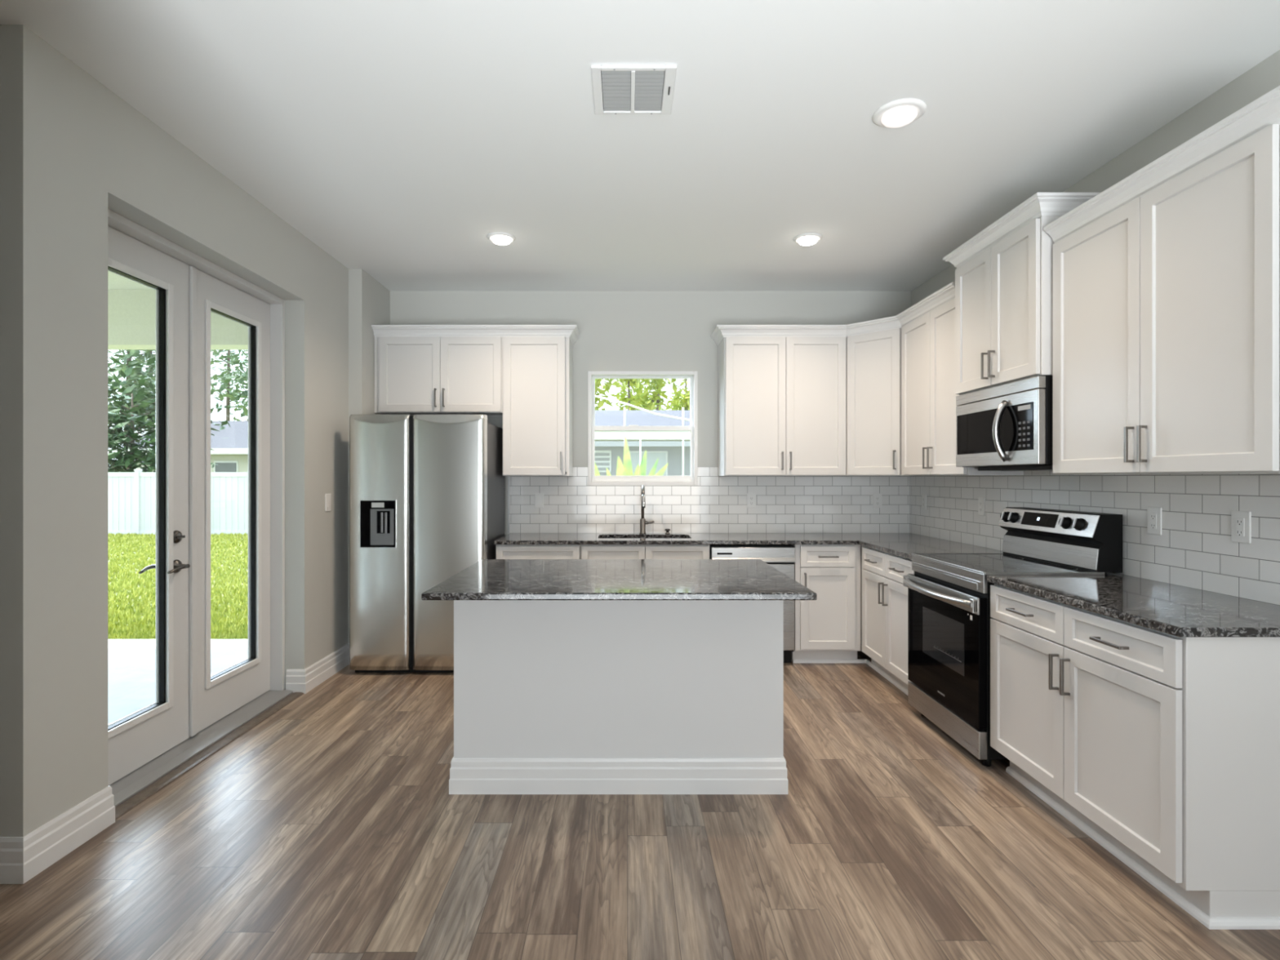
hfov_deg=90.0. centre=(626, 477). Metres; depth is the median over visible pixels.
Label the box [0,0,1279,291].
ceiling
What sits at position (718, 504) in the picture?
backsplash
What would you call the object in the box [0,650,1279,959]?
floor
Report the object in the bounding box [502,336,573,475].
upper cabinet
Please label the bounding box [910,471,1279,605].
backsplash
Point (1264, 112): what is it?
crown molding
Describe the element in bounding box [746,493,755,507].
wall outlet
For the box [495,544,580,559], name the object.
base cabinet
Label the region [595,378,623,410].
tree
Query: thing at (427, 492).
refrigerator
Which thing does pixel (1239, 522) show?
receptacle
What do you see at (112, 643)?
gravel strip
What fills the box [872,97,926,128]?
recessed light
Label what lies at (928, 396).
upper cabinet
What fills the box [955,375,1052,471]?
microwave oven
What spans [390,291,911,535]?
wall
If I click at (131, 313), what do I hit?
wall
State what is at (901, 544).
countertop
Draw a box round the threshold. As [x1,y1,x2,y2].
[115,692,303,820]
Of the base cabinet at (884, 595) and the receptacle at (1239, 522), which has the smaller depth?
the receptacle at (1239, 522)
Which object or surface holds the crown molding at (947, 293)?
attached to the upper cabinet at (782, 400)
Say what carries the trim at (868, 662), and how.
on the floor
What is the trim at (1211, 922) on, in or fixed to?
attached to the base cabinet at (1166, 746)
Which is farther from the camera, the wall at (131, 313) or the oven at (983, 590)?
the wall at (131, 313)
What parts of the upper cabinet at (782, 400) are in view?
door, handle, handle, door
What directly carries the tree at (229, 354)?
on the ground at (243, 535)
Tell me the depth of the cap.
5.19 m
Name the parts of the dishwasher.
control panel, door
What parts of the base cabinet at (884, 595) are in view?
handle, door, drawer, handle, handle, handle, door, drawer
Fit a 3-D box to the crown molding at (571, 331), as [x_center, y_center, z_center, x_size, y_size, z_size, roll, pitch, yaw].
[-1.165,-1.126,5.084,1.566,0.082,0.390,0,0,0]
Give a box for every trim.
[792,659,907,695]
[1005,766,1279,929]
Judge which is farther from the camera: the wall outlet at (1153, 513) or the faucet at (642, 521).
the faucet at (642, 521)
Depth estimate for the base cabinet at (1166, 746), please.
2.06 m
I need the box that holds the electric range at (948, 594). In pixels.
[902,506,1122,766]
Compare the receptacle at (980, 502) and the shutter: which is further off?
the shutter
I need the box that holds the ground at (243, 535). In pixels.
[107,534,248,634]
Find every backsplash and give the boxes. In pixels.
[509,466,909,533]
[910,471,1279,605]
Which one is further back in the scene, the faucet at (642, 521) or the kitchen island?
the faucet at (642, 521)
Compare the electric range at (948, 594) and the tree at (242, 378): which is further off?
the tree at (242, 378)
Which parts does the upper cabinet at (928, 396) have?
door, handle, handle, door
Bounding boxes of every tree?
[107,349,155,470]
[107,354,239,471]
[108,351,154,432]
[210,349,248,415]
[210,349,248,421]
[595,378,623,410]
[600,378,649,410]
[628,378,688,410]
[663,378,689,410]
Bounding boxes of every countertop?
[421,559,817,599]
[493,533,1003,559]
[986,575,1279,637]
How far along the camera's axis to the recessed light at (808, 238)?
4.07 m
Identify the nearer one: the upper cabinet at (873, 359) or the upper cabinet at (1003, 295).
the upper cabinet at (1003, 295)
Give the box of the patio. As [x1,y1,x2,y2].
[107,648,248,724]
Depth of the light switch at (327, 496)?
4.37 m
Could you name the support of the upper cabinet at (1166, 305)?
attached to the wall at (1263, 77)
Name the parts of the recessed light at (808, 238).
bulb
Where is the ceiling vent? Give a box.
[591,65,676,114]
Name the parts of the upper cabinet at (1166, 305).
door, handle, handle, door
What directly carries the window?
in the wall at (619, 331)
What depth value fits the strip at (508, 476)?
5.27 m
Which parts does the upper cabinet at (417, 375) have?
filler strip, door, handle, handle, door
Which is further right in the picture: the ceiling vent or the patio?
the ceiling vent
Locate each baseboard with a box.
[0,786,115,884]
[285,643,349,693]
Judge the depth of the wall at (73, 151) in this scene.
2.42 m
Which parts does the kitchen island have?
island baseboard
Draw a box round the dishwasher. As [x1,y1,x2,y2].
[709,544,795,662]
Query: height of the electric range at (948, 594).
1.198 m
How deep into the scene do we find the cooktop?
3.27 m
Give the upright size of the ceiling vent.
0.017 m
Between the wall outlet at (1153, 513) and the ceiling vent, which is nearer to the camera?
the ceiling vent
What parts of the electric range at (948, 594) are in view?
door handle, storage drawer, oven door, rail, knob, knob, control panel, backguard panel, knob, knob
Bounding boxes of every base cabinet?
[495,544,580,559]
[580,544,709,559]
[791,544,861,662]
[861,545,915,688]
[990,583,1279,916]
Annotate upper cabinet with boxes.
[374,336,502,417]
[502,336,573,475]
[717,336,846,475]
[846,328,903,475]
[901,297,1023,475]
[955,215,1062,395]
[1052,124,1279,474]
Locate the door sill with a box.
[108,688,293,807]
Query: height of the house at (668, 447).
4.270 m
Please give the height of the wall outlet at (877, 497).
0.120 m
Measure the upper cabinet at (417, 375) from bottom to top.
0.596 m
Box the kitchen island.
[448,600,788,794]
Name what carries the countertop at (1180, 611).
on the base cabinet at (1166, 746)
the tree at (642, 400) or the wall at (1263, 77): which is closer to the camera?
the wall at (1263, 77)
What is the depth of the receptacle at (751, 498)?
5.26 m
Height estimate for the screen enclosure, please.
4.729 m
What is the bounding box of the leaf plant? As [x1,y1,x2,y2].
[595,436,668,475]
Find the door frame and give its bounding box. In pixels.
[107,208,284,690]
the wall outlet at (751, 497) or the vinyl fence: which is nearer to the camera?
the wall outlet at (751, 497)
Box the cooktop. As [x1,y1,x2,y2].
[911,553,1106,576]
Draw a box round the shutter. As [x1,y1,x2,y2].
[595,453,609,470]
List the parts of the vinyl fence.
panel, post, panel, panel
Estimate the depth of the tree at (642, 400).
33.41 m
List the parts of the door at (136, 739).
glass frame, lever handle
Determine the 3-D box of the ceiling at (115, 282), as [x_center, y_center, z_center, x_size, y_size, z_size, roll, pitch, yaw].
[-4.300,-1.579,3.888,4.000,0.100,3.025,0,0,0]
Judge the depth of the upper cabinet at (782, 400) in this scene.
4.94 m
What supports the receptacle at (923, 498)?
attached to the wall outlet
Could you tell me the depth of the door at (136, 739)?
3.13 m
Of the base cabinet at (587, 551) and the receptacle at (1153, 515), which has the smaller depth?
the receptacle at (1153, 515)
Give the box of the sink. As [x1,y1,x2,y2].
[601,537,688,538]
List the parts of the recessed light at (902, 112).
bulb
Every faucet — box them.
[639,484,653,533]
[639,518,645,533]
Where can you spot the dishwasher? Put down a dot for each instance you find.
(780, 557)
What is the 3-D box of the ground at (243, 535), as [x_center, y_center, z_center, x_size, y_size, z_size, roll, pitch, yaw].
[-10.000,1.721,42.200,100.000,0.500,95.600,0,0,0]
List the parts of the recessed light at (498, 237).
bulb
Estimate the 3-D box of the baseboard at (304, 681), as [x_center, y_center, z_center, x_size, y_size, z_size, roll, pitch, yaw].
[-1.997,1.296,4.656,0.127,0.150,1.232,0,0,10]
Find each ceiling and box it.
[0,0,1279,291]
[107,271,154,289]
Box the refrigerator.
[349,413,505,672]
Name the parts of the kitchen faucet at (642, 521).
spout, lever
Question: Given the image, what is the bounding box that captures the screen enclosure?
[595,395,690,475]
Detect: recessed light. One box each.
[487,231,515,244]
[793,232,822,245]
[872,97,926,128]
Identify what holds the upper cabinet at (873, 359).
attached to the wall at (619, 331)
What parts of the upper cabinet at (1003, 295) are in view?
door, handle, handle, door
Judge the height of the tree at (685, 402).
11.292 m
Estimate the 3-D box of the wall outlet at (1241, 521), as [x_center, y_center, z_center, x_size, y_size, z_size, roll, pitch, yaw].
[2.330,0.187,2.427,0.010,0.120,0.074,0,0,0]
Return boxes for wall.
[0,24,390,836]
[107,289,248,349]
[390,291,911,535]
[911,49,1279,306]
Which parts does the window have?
sash, sash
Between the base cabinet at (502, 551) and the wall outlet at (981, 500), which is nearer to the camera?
the wall outlet at (981, 500)
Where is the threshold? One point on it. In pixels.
(124, 807)
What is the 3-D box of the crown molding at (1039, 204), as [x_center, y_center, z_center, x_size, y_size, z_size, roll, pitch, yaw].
[2.116,-1.267,3.373,0.463,0.082,0.875,0,0,0]
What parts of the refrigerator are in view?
dispenser trim, freezer door, fridge door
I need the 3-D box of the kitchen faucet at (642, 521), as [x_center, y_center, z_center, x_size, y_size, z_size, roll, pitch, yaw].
[0.166,0.258,5.110,0.121,0.397,0.244,0,0,0]
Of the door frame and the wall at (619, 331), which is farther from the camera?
the wall at (619, 331)
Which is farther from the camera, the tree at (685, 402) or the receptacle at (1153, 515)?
the tree at (685, 402)
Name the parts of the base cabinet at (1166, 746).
handle, drawer, door, handle, handle, handle, drawer, door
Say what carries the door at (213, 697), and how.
in the wall at (73, 151)
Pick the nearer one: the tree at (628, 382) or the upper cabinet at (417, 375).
the upper cabinet at (417, 375)
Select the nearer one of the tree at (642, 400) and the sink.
the sink
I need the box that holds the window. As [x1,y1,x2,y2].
[587,371,697,485]
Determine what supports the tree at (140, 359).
on the ground at (243, 535)
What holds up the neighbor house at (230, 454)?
on the ground at (243, 535)
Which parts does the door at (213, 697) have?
glass frame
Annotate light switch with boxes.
[324,493,330,511]
[534,493,543,507]
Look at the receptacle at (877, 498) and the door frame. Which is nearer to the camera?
the door frame
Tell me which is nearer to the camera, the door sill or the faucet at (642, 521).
the door sill
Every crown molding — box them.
[371,324,580,345]
[711,282,955,346]
[942,192,1100,268]
[1043,85,1279,243]
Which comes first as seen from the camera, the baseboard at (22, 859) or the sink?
the baseboard at (22, 859)
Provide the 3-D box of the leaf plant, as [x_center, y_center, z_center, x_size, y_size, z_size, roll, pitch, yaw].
[0.033,0.636,6.510,0.782,2.111,0.280,0,0,0]
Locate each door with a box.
[107,226,190,786]
[189,266,270,737]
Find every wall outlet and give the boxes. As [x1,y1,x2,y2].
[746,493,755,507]
[872,493,881,507]
[977,497,985,515]
[1146,506,1161,535]
[1231,511,1251,543]
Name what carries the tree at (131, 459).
on the ground at (243, 535)
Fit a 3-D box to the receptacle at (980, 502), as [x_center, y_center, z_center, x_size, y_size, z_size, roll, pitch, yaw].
[2.326,0.189,4.200,0.002,0.068,0.034,0,0,0]
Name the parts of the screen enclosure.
post, sloping rail, rail, post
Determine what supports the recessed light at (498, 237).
in the ceiling at (394, 136)
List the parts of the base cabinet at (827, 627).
handle, drawer, door, handle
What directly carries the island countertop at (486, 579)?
on the kitchen island
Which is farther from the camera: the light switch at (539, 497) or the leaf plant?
the leaf plant
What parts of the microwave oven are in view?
door glass, handle, vent panel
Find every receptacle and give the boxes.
[749,496,753,504]
[875,496,879,504]
[922,497,924,506]
[979,501,982,511]
[1150,512,1156,528]
[1235,517,1244,536]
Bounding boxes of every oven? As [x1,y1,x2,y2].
[915,571,1007,759]
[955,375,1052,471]
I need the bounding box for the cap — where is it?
[664,528,670,533]
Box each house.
[113,421,248,471]
[595,410,690,475]
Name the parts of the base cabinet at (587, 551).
drawer, drawer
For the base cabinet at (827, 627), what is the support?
on the floor
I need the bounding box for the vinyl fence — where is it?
[107,469,248,534]
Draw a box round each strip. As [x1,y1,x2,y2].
[107,639,248,648]
[507,475,509,533]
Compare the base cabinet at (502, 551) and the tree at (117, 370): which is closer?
the base cabinet at (502, 551)

